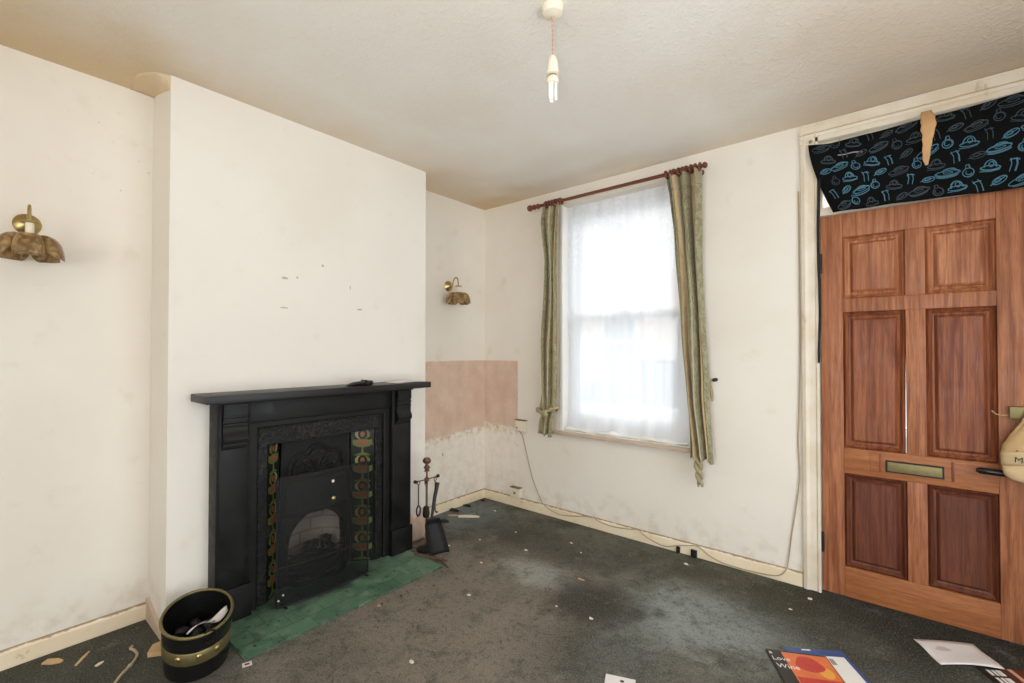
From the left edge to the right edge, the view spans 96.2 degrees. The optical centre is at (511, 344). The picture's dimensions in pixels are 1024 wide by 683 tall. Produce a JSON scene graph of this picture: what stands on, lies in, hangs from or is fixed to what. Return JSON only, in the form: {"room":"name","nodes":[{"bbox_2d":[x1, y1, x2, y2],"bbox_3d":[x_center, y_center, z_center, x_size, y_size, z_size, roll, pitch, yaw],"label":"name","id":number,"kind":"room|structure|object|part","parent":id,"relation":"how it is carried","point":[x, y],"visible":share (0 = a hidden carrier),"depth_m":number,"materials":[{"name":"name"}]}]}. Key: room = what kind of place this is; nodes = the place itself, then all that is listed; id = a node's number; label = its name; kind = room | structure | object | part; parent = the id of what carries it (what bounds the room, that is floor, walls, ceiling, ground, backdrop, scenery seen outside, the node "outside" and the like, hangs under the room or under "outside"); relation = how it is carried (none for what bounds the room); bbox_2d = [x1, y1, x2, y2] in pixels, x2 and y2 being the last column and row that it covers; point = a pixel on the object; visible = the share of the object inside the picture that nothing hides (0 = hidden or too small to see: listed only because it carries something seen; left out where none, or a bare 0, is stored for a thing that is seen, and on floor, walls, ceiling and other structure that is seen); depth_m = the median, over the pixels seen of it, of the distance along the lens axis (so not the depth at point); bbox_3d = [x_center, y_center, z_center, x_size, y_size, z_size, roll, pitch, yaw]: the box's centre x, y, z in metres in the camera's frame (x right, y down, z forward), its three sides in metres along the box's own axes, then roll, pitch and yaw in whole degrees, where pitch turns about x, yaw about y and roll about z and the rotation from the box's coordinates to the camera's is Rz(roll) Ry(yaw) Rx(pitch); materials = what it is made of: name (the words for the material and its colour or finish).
{"room":"living room","nodes":[
{"label":"living room","id":0,"kind":"room"},
{"bbox_2d":[0,45,484,649],"bbox_3d":[-2.039,0.048,1.918,0.200,2.450,5.400,-1,-1,40],"label":"wall","id":1,"kind":"structure","parent":0,"point":[76,147],"depth_m":2.00,"materials":[{"name":"beige paint"}]},
{"bbox_2d":[0,204,64,262],"bbox_3d":[-1.880,-0.442,1.790,0.215,0.216,0.201,-1,-1,40],"label":"wall lamp","id":2,"kind":"object","parent":1,"relation":"attached to","point":[19,245],"visible":1,"depth_m":1.78,"materials":[{"name":"gold metal"}]},
{"bbox_3d":[-1.953,-0.484,1.851,0.026,0.084,0.084,-1,-1,40],"label":"wall plate","id":3,"kind":"part","parent":2,"relation":"part of","materials":[{"name":"gold metal"}]},
{"bbox_3d":[-1.910,-0.508,1.816,0.102,0.081,0.010,-1,-1,40],"label":"curved arm","id":4,"kind":"part","parent":2,"relation":"part of","materials":[{"name":"gold metal"}]},
{"bbox_3d":[-1.874,-0.379,1.785,0.200,0.091,0.201,-1,-1,40],"label":"lamp shade","id":5,"kind":"part","parent":2,"relation":"part of","materials":[{"name":"orange glass"}]},
{"bbox_2d":[0,602,145,670],"bbox_3d":[-2.626,1.223,1.029,0.016,0.075,2.907,-1,-1,40],"label":"baseboard","id":6,"kind":"structure","parent":1,"relation":"attached to","point":[30,650],"depth_m":1.93,"materials":[{"name":"beige wood"}]},
{"bbox_2d":[425,489,483,518],"bbox_3d":[-0.513,1.258,3.568,0.016,0.075,0.855,-1,-1,40],"label":"baseboard","id":7,"kind":"structure","parent":1,"relation":"attached to","point":[459,501],"depth_m":3.66,"materials":[{"name":"beige wood"}]},
{"bbox_2d":[444,277,470,304],"bbox_3d":[-0.421,-0.416,3.548,0.208,0.210,0.189,-1,-1,40],"label":"wall lamp","id":8,"kind":"object","parent":1,"relation":"attached to","point":[453,298],"visible":1,"depth_m":3.50,"materials":[{"name":"gold metal"}]},
{"bbox_3d":[-0.491,-0.456,3.607,0.026,0.084,0.084,-1,-1,40],"label":"wall plate","id":9,"kind":"part","parent":8,"relation":"part of","materials":[{"name":"gold metal"}]},
{"bbox_3d":[-0.414,-0.354,3.541,0.188,0.085,0.189,-1,-1,40],"label":"lamp shade","id":10,"kind":"part","parent":8,"relation":"part of","materials":[{"name":"orange glass"}]},
{"bbox_2d":[149,75,425,618],"bbox_3d":[-1.140,0.058,2.625,0.274,2.450,1.422,-1,-1,40],"label":"wall","id":11,"kind":"structure","parent":0,"point":[286,253],"depth_m":2.28,"materials":[{"name":"beige paint"}]},
{"bbox_2d":[145,597,160,640],"bbox_3d":[-1.595,1.225,2.054,0.258,0.100,0.014,-1,-1,40],"label":"baseboard","id":12,"kind":"structure","parent":11,"relation":"attached to","point":[151,618],"depth_m":2.06,"materials":[{"name":"beige wood"}]},
{"bbox_2d":[410,507,424,541],"bbox_3d":[-0.630,1.184,2.991,0.024,0.207,0.167,-1,-1,40],"label":"plaster","id":13,"kind":"object","parent":11,"relation":"attached to","point":[418,524],"visible":0.59,"depth_m":3.01,"materials":[{"name":"paint"}]},
{"bbox_2d":[0,0,1023,209],"bbox_3d":[-0.552,-1.251,0.829,4.100,0.120,5.800,-1,-1,40],"label":"ceiling","id":14,"kind":"structure","parent":0,"point":[456,92],"depth_m":1.91,"materials":[{"name":"white paint"}]},
{"bbox_2d":[130,72,170,97],"bbox_3d":[-1.626,-1.144,2.058,0.272,0.066,0.102,-1,-1,40],"label":"cove","id":15,"kind":"object","parent":14,"relation":"attached to","point":[152,84],"visible":1,"depth_m":2.05,"materials":[{"name":"beige paint"}]},
{"bbox_2d":[541,0,563,102],"bbox_3d":[0.143,-1.014,1.606,0.080,0.331,0.080,-1,-1,40],"label":"pendant light","id":16,"kind":"object","parent":14,"relation":"hanging from","point":[552,10],"visible":1,"depth_m":1.59,"materials":[{"name":"white plastic"}]},
{"bbox_3d":[0.143,-0.923,1.605,0.043,0.027,0.043,-1,-1,40],"label":"bulb","id":17,"kind":"part","parent":16,"relation":"part of","materials":[{"name":"white plastic"}]},
{"bbox_2d":[0,498,1023,682],"bbox_3d":[-0.553,1.319,0.795,4.100,0.120,5.800,-1,-1,40],"label":"floor","id":18,"kind":"structure","parent":0,"point":[657,617],"depth_m":2.06,"materials":[{"name":"carpet"}]},
{"bbox_2d":[41,658,62,664],"bbox_3d":[-1.833,1.268,1.837,0.067,0.007,0.032,0,-1,-2],"label":"wood splinter","id":19,"kind":"object","parent":18,"relation":"on","point":[51,661],"visible":1,"depth_m":1.83,"materials":[{"name":"beige wood"}]},
{"bbox_2d":[74,651,89,665],"bbox_3d":[-1.735,1.268,1.857,0.010,0.006,0.090,0,-1,-17],"label":"wood splinter","id":20,"kind":"object","parent":18,"relation":"on","point":[87,653],"visible":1,"depth_m":1.85,"materials":[{"name":"brown wood"}]},
{"bbox_2d":[114,645,138,682],"bbox_3d":[-1.512,1.263,1.803,0.047,0.016,0.301,0,-1,-27],"label":"cable offcut","id":21,"kind":"object","parent":18,"relation":"on","point":[131,648],"visible":1,"depth_m":1.82,"materials":[{"name":"beige plastic"}]},
{"bbox_2d":[147,641,160,657],"bbox_3d":[-1.464,1.261,1.912,0.063,0.022,0.087,0,-1,-14],"label":"wood offcut","id":22,"kind":"object","parent":18,"relation":"on","point":[155,650],"visible":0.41,"depth_m":1.88,"materials":[{"name":"beige wood"}]},
{"bbox_2d":[159,588,233,682],"bbox_3d":[-1.256,1.157,1.836,0.304,0.225,0.254,-1,-1,40],"label":"coal scuttle","id":23,"kind":"object","parent":18,"relation":"on","point":[185,659],"visible":0.99,"depth_m":1.78,"materials":[{"name":"black metal"}]},
{"bbox_2d":[174,626,189,636],"bbox_3d":[-1.324,1.157,1.842,0.049,0.043,0.051,-1,-1,40],"label":"lump","id":24,"kind":"object","parent":23,"relation":"in","point":[179,632],"visible":0.81,"depth_m":1.83,"materials":[{"name":"black stone"}]},
{"bbox_2d":[188,618,200,629],"bbox_3d":[-1.313,1.155,1.899,0.058,0.035,0.041,-1,-1,40],"label":"lump","id":25,"kind":"object","parent":23,"relation":"in","point":[196,621],"visible":0.88,"depth_m":1.89,"materials":[{"name":"black stone"}]},
{"bbox_2d":[189,628,204,636],"bbox_3d":[-1.255,1.155,1.833,0.051,0.038,0.043,0,-1,20],"label":"lump","id":26,"kind":"object","parent":23,"relation":"in","point":[198,631],"visible":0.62,"depth_m":1.83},
{"bbox_2d":[201,618,210,629],"bbox_3d":[-1.254,1.154,1.895,0.054,0.041,0.040,0,-1,26],"label":"lump","id":27,"kind":"object","parent":23,"relation":"in","point":[205,626],"visible":0.53,"depth_m":1.88,"materials":[{"name":"black stone"}]},
{"bbox_2d":[209,622,220,626],"bbox_3d":[-1.216,1.155,1.881,0.042,0.039,0.050,0,-1,-16],"label":"lump","id":28,"kind":"object","parent":23,"relation":"in","point":[215,623],"visible":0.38,"depth_m":1.88,"materials":[{"name":"black stone"}]},
{"bbox_3d":[-1.208,1.152,1.852,0.058,0.039,0.046,-1,-1,40],"label":"lump","id":29,"kind":"object","parent":23,"relation":"in","visible":0},
{"bbox_2d":[186,605,227,634],"bbox_3d":[-1.218,1.107,1.840,0.040,0.036,0.164,0,-1,23],"label":"spoon","id":30,"kind":"object","parent":29,"relation":"on","point":[222,612],"visible":1,"depth_m":1.88,"materials":[{"name":"silver metal"}]},
{"bbox_2d":[242,661,251,667],"bbox_3d":[-1.052,1.270,1.824,0.034,0.002,0.029,1,-1,-33],"label":"ticket","id":31,"kind":"object","parent":18,"relation":"on","point":[248,663],"visible":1,"depth_m":1.82,"materials":[{"name":"paper"}]},
{"bbox_2d":[230,551,441,661],"bbox_3d":[-0.907,1.274,2.384,0.455,0.012,1.040,-1,-1,40],"label":"hearth","id":32,"kind":"object","parent":18,"relation":"on","point":[267,628],"visible":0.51,"depth_m":2.21,"materials":[{"name":"green tile"}]},
{"bbox_2d":[191,380,430,621],"bbox_3d":[-1.049,0.749,2.515,0.407,1.040,1.217,-1,-1,40],"label":"fireplace","id":33,"kind":"object","parent":32,"relation":"on","point":[312,426],"visible":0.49,"depth_m":2.31,"materials":[{"name":"black paint"}]},
{"bbox_3d":[-1.210,0.881,2.317,0.008,0.769,0.132,0,-1,-5],"label":"tile panel","id":34,"kind":"part","parent":33,"relation":"part of","materials":[{"name":"green ceramic"}]},
{"bbox_2d":[191,380,430,404],"bbox_3d":[-0.970,0.245,2.457,0.203,0.035,1.217,-1,-1,40],"label":"mantel shelf","id":35,"kind":"object","parent":33,"relation":"attached to","point":[264,395],"depth_m":2.26,"materials":[{"name":"black wood"}]},
{"bbox_3d":[-1.003,0.269,2.488,0.111,0.018,1.081,-1,-1,40],"label":"shelf moulding","id":36,"kind":"part","parent":33,"relation":"part of","materials":[{"name":"black paint"}]},
{"bbox_3d":[-1.087,0.881,2.548,0.020,0.778,0.410,-1,-1,40],"label":"plate","id":37,"kind":"part","parent":33,"relation":"part of","materials":[{"name":"metal"}]},
{"bbox_3d":[-1.032,0.839,2.503,0.079,0.860,0.707,-1,-1,40],"label":"cast iron frame","id":38,"kind":"part","parent":33,"relation":"part of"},
{"bbox_3d":[-1.018,0.822,2.495,0.071,0.892,0.792,-1,-1,40],"label":"moulding","id":39,"kind":"part","parent":33,"relation":"part of","materials":[{"name":"black paint"}]},
{"bbox_2d":[346,380,372,385],"bbox_3d":[-0.842,0.213,2.534,0.063,0.030,0.150,-1,-1,40],"label":"pouch","id":40,"kind":"object","parent":33,"relation":"on","point":[362,382],"visible":0.99,"depth_m":2.52,"materials":[{"name":"black fabric"}]},
{"bbox_3d":[-0.882,0.887,2.711,0.132,0.769,0.008,0,-1,-5],"label":"tile panel","id":41,"kind":"part","parent":33,"relation":"part of","materials":[{"name":"green ceramic"}]},
{"bbox_2d":[385,380,415,382],"bbox_3d":[-0.650,0.226,2.816,0.115,0.011,0.220,-1,-1,40],"label":"letter","id":42,"kind":"object","parent":33,"relation":"on","point":[394,381],"visible":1,"depth_m":2.78,"materials":[{"name":"white paper"}]},
{"bbox_2d":[275,461,368,609],"bbox_3d":[-0.954,0.956,2.369,0.069,0.623,0.497,-1,-1,41],"label":"guard","id":43,"kind":"object","parent":32,"relation":"on","point":[322,538],"visible":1,"depth_m":2.33,"materials":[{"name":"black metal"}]},
{"bbox_2d":[414,553,435,557],"bbox_3d":[-0.522,1.265,2.747,0.157,0.012,0.012,0,-1,24],"label":"stick","id":44,"kind":"object","parent":32,"relation":"on","point":[414,553],"visible":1,"depth_m":2.75,"materials":[{"name":"brown wood"}]},
{"bbox_2d":[413,457,439,553],"bbox_3d":[-0.535,0.998,2.885,0.128,0.576,0.173,0,-1,5],"label":"stand","id":45,"kind":"object","parent":18,"relation":"on","point":[423,548],"visible":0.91,"depth_m":2.87,"materials":[{"name":"black metal"}]},
{"bbox_2d":[416,482,420,516],"bbox_3d":[-0.577,0.955,2.835,0.010,0.219,0.039,-1,-1,40],"label":"tongs","id":46,"kind":"object","parent":45,"relation":"hanging from","point":[418,505],"visible":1,"depth_m":2.83,"materials":[{"name":"black metal"}]},
{"bbox_2d":[423,483,429,517],"bbox_3d":[-0.527,0.953,2.823,0.044,0.216,0.043,-1,-1,40],"label":"brush","id":47,"kind":"object","parent":45,"relation":"hanging from","point":[426,512],"visible":1,"depth_m":2.81,"materials":[{"name":"black metal"}]},
{"bbox_2d":[425,482,449,555],"bbox_3d":[-0.472,1.073,2.815,0.120,0.414,0.150,-1,-1,40],"label":"shovel","id":48,"kind":"object","parent":45,"relation":"hanging from","point":[437,542],"visible":0.99,"depth_m":2.81,"materials":[{"name":"black metal"}]},
{"bbox_3d":[-0.483,0.977,2.856,0.025,0.221,0.106,0,-1,20],"label":"handle","id":49,"kind":"part","parent":48,"relation":"part of","materials":[{"name":"black metal"}]},
{"bbox_3d":[-0.460,1.168,2.804,0.157,0.223,0.047,1,-1,-34],"label":"blade","id":50,"kind":"part","parent":48,"relation":"part of","materials":[{"name":"black metal"}]},
{"bbox_2d":[458,515,478,517],"bbox_3d":[-0.323,1.286,3.436,0.157,0.013,0.023,0,-1,3],"label":"stick","id":51,"kind":"object","parent":18,"relation":"on","point":[460,516],"visible":1,"depth_m":3.43,"materials":[{"name":"beige wood"}]},
{"bbox_2d":[605,674,635,682],"bbox_3d":[0.393,1.270,1.684,0.112,0.001,0.151,0,-1,18],"label":"flyer","id":52,"kind":"object","parent":18,"relation":"on","point":[609,678],"visible":1,"depth_m":1.74,"materials":[{"name":"white paper"}]},
{"bbox_2d":[766,649,844,682],"bbox_3d":[1.139,1.267,1.753,0.223,0.005,0.284,0,-1,10],"label":"magazine","id":53,"kind":"object","parent":18,"relation":"on","point":[793,667],"visible":1,"depth_m":1.79,"materials":[{"name":"orange paper"}]},
{"bbox_2d":[795,656,825,672],"bbox_3d":[1.177,1.265,1.812,0.097,0.001,0.094,-1,-1,40],"label":"flower","id":54,"kind":"object","parent":53,"relation":"on","point":[807,664],"depth_m":1.82,"materials":[{"name":"red paper"}]},
{"bbox_2d":[783,647,869,682],"bbox_3d":[1.234,1.271,1.786,0.230,0.003,0.268,0,-1,7],"label":"leaflet","id":55,"kind":"object","parent":18,"relation":"on","point":[846,669],"visible":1,"depth_m":1.83,"materials":[{"name":"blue paper"}]},
{"bbox_2d":[914,639,1003,668],"bbox_3d":[1.829,1.268,1.886,0.233,0.013,0.162,0,-1,8],"label":"paper sheet","id":56,"kind":"object","parent":18,"relation":"on","point":[943,652],"visible":1,"depth_m":1.89,"materials":[{"name":"white paper"}]},
{"bbox_2d":[977,667,1023,682],"bbox_3d":[1.909,1.270,1.699,0.211,0.004,0.197,0,-1,7],"label":"magazine","id":57,"kind":"object","parent":18,"relation":"on","point":[996,675],"visible":1,"depth_m":1.76,"materials":[{"name":"black paper"}]},
{"bbox_2d":[1001,669,1023,682],"bbox_3d":[1.950,1.268,1.694,0.121,0.001,0.202,0,-1,9],"label":"picture","id":58,"kind":"object","parent":57,"relation":"on","point":[1007,675],"depth_m":1.75},
{"bbox_2d":[484,67,1023,571],"bbox_3d":[1.194,0.063,2.910,3.900,2.450,0.260,-1,-1,40],"label":"wall","id":59,"kind":"structure","parent":0,"point":[745,504],"depth_m":2.73,"materials":[{"name":"beige paint"}]},
{"bbox_2d":[510,485,521,498],"bbox_3d":[0.031,1.180,3.666,0.100,0.081,0.041,-1,-1,40],"label":"wall socket","id":60,"kind":"object","parent":59,"relation":"attached to","point":[515,491],"visible":1,"depth_m":3.65,"materials":[{"name":"white plastic"}]},
{"bbox_3d":[0.022,1.183,3.655,0.091,0.069,0.006,-1,-1,40],"label":"plate","id":61,"kind":"part","parent":60,"relation":"part of","materials":[{"name":"white plastic"}]},
{"bbox_2d":[515,419,526,431],"bbox_3d":[0.070,0.644,3.641,0.099,0.090,0.042,-1,-1,40],"label":"wall socket","id":62,"kind":"object","parent":59,"relation":"attached to","point":[520,424],"visible":1,"depth_m":3.62,"materials":[{"name":"white plastic"}]},
{"bbox_3d":[0.061,0.647,3.630,0.090,0.078,0.006,-1,-1,40],"label":"plate","id":63,"kind":"part","parent":62,"relation":"part of","materials":[{"name":"white plastic"}]},
{"bbox_2d":[560,206,567,429],"bbox_3d":[0.397,-0.195,3.461,0.025,1.670,0.094,-1,-1,40],"label":"lining","id":64,"kind":"object","parent":59,"relation":"attached to","point":[563,210],"visible":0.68,"depth_m":3.43,"materials":[{"name":"white fabric"}]},
{"bbox_2d":[527,162,707,211],"bbox_3d":[0.652,-1.037,3.124,1.323,0.056,0.129,-1,-1,40],"label":"pole","id":65,"kind":"object","parent":59,"relation":"attached to","point":[690,169],"visible":0.9,"depth_m":2.98,"materials":[{"name":"red wood"}]},
{"bbox_2d":[538,202,558,437],"bbox_3d":[0.271,-0.170,3.391,0.205,1.708,0.069,-1,-1,36],"label":"curtain","id":66,"kind":"object","parent":65,"relation":"hanging from","point":[550,216],"visible":0.98,"depth_m":3.38,"materials":[{"name":"fabric"}]},
{"bbox_2d":[536,395,559,416],"bbox_3d":[0.258,0.425,3.389,0.149,0.207,0.199,1,-1,-32],"label":"tieback","id":67,"kind":"object","parent":66,"relation":"attached to","point":[544,413],"visible":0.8,"depth_m":3.33,"materials":[{"name":"fabric"}]},
{"bbox_2d":[667,167,713,464],"bbox_3d":[1.056,-0.171,2.738,0.270,1.727,0.096,-1,-1,42],"label":"curtain","id":68,"kind":"object","parent":65,"relation":"hanging from","point":[686,190],"visible":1,"depth_m":2.71,"materials":[{"name":"fabric"}]},
{"bbox_2d":[692,455,703,486],"bbox_3d":[1.092,0.741,2.696,0.064,0.190,0.051,-1,-1,40],"label":"tieback","id":69,"kind":"object","parent":68,"relation":"hanging from","point":[698,466],"visible":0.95,"depth_m":2.68,"materials":[{"name":"fabric"}]},
{"bbox_2d":[552,430,689,452],"bbox_3d":[0.717,0.651,3.100,1.085,0.022,0.045,-1,-1,40],"label":"window sill","id":70,"kind":"structure","parent":59,"relation":"attached to","point":[609,439],"depth_m":3.05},
{"bbox_2d":[562,185,688,447],"bbox_3d":[0.778,-0.196,3.188,0.930,1.695,0.150,-1,-1,40],"label":"window","id":71,"kind":"structure","parent":59,"relation":"in","point":[626,438],"depth_m":3.11,"materials":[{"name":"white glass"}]},
{"bbox_3d":[0.806,-0.206,3.222,0.930,1.675,0.062,-1,-1,40],"label":"frame","id":72,"kind":"part","parent":71,"relation":"part of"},
{"bbox_2d":[564,185,688,445],"bbox_3d":[0.751,-0.193,3.150,0.914,1.668,0.077,-1,-1,40],"label":"curtain","id":73,"kind":"object","parent":71,"relation":"hanging from","point":[626,373],"visible":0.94,"depth_m":3.16,"materials":[{"name":"white fabric"}]},
{"bbox_3d":[0.772,-1.021,3.185,0.913,0.010,0.010,-1,-1,40],"label":"net rod","id":74,"kind":"part","parent":73,"relation":"part of","materials":[{"name":"white paint"}]},
{"bbox_2d":[484,488,802,586],"bbox_3d":[0.648,1.254,3.168,2.312,0.075,0.016,-1,-1,40],"label":"baseboard","id":75,"kind":"structure","parent":59,"relation":"attached to","point":[791,576],"depth_m":2.92,"materials":[{"name":"beige wood"}]},
{"bbox_2d":[519,191,800,575],"bbox_3d":[0.795,0.235,3.044,1.909,2.092,0.034,-1,-1,40],"label":"cable","id":76,"kind":"object","parent":59,"relation":"attached to","point":[798,191],"visible":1,"depth_m":2.46,"materials":[{"name":"white plastic"}]},
{"bbox_2d":[691,549,696,557],"bbox_3d":[1.094,1.263,2.767,0.034,0.043,0.030,-1,-1,40],"label":"clip","id":77,"kind":"object","parent":59,"relation":"attached to","point":[693,552],"visible":1,"depth_m":2.76,"materials":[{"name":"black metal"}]},
{"bbox_2d":[710,378,717,400],"bbox_3d":[1.186,0.268,2.714,0.047,0.137,0.047,-1,-1,40],"label":"hook","id":78,"kind":"object","parent":59,"relation":"attached to","point":[713,379],"visible":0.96,"depth_m":2.70,"materials":[{"name":"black metal"}]},
{"bbox_2d":[799,68,1023,592],"bbox_3d":[2.035,0.055,2.115,1.185,2.445,0.166,-1,-1,40],"label":"door frame","id":79,"kind":"structure","parent":59,"relation":"attached to","point":[811,410],"depth_m":2.39,"materials":[{"name":"beige paint"}]},
{"bbox_2d":[808,91,1023,211],"bbox_3d":[1.898,-0.857,2.115,0.905,0.407,0.032,-1,-1,41],"label":"cloth","id":80,"kind":"object","parent":59,"relation":"hanging from","point":[979,148],"visible":0.99,"depth_m":2.10,"materials":[{"name":"black fabric"}]},
{"bbox_2d":[816,179,820,362],"bbox_3d":[1.591,-0.461,2.381,0.020,1.115,0.011,-1,-1,40],"label":"strip","id":81,"kind":"object","parent":80,"relation":"hanging from","point":[818,182],"visible":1,"depth_m":2.38,"materials":[{"name":"white wood"}]},
{"bbox_2d":[820,187,1023,644],"bbox_3d":[1.911,0.301,2.127,0.811,1.934,0.108,-1,-1,40],"label":"door","id":82,"kind":"structure","parent":59,"relation":"in","point":[922,303],"depth_m":2.13,"materials":[{"name":"brown wood"}]},
{"bbox_3d":[1.789,-0.387,2.279,0.242,0.314,0.030,-1,-1,40],"label":"panel","id":83,"kind":"part","parent":82,"relation":"part of","materials":[{"name":"brown wood"}]},
{"bbox_3d":[1.789,0.179,2.271,0.243,0.685,0.030,-1,-1,40],"label":"panel","id":84,"kind":"part","parent":82,"relation":"part of","materials":[{"name":"brown wood"}]},
{"bbox_3d":[1.788,0.885,2.262,0.242,0.470,0.030,-1,-1,40],"label":"panel","id":85,"kind":"part","parent":82,"relation":"part of","materials":[{"name":"brown wood"}]},
{"bbox_3d":[1.905,-0.605,2.186,0.543,0.120,0.044,-1,-1,40],"label":"rail","id":86,"kind":"part","parent":82,"relation":"part of","materials":[{"name":"brown wood"}]},
{"bbox_3d":[1.905,-0.198,2.181,0.543,0.067,0.044,-1,-1,40],"label":"cross rail","id":87,"kind":"part","parent":82,"relation":"part of","materials":[{"name":"brown wood"}]},
{"bbox_3d":[1.904,0.585,2.170,0.543,0.128,0.045,-1,-1,40],"label":"lock rail","id":88,"kind":"part","parent":82,"relation":"part of","materials":[{"name":"orange wood"}]},
{"bbox_3d":[1.904,1.194,2.162,0.543,0.150,0.045,-1,-1,40],"label":"rail","id":89,"kind":"part","parent":82,"relation":"part of","materials":[{"name":"orange wood"}]},
{"bbox_3d":[2.025,-0.390,2.083,0.230,0.314,0.030,-1,-1,40],"label":"panel","id":90,"kind":"part","parent":82,"relation":"part of","materials":[{"name":"brown wood"}]},
{"bbox_3d":[2.025,0.177,2.075,0.230,0.685,0.030,-1,-1,40],"label":"panel","id":91,"kind":"part","parent":82,"relation":"part of","materials":[{"name":"brown wood"}]},
{"bbox_3d":[2.024,0.882,2.066,0.230,0.470,0.030,-1,-1,40],"label":"panel","id":92,"kind":"part","parent":82,"relation":"part of","materials":[{"name":"brown wood"}]},
{"bbox_3d":[2.083,0.545,1.931,0.190,0.030,0.032,-1,-1,40],"label":"lever handle","id":93,"kind":"part","parent":82,"relation":"part of","materials":[{"name":"black metal"}]},
{"bbox_2d":[1000,417,1023,482],"bbox_3d":[2.128,0.426,1.870,0.200,0.281,0.104,-1,-1,40],"label":"hanging bag","id":94,"kind":"object","parent":82,"relation":"hanging from","point":[1012,450],"visible":1,"depth_m":1.89,"materials":[{"name":"beige fabric"}]},
{"bbox_3d":[2.134,0.410,1.877,0.198,0.208,0.085,-1,-1,40],"label":"crown","id":95,"kind":"part","parent":94,"relation":"part of","materials":[{"name":"beige fabric"}]},
{"bbox_2d":[920,110,935,164],"bbox_3d":[1.899,-0.944,2.096,0.054,0.263,0.047,-1,-1,40],"label":"paper","id":96,"kind":"object","parent":59,"relation":"hanging from","point":[928,122],"visible":1,"depth_m":2.08,"materials":[{"name":"beige paper"}]},
{"label":"outside","id":97,"kind":"structure","parent":0,"visible":0},
{"bbox_3d":[6.035,1.643,9.099,21.000,0.100,1.200,-1,-1,40],"label":"pavement","id":98,"kind":"object","parent":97,"visible":0},
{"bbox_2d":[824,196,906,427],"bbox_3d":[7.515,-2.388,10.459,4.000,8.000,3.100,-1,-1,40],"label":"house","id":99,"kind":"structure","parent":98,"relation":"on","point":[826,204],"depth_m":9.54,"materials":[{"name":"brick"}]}
]}

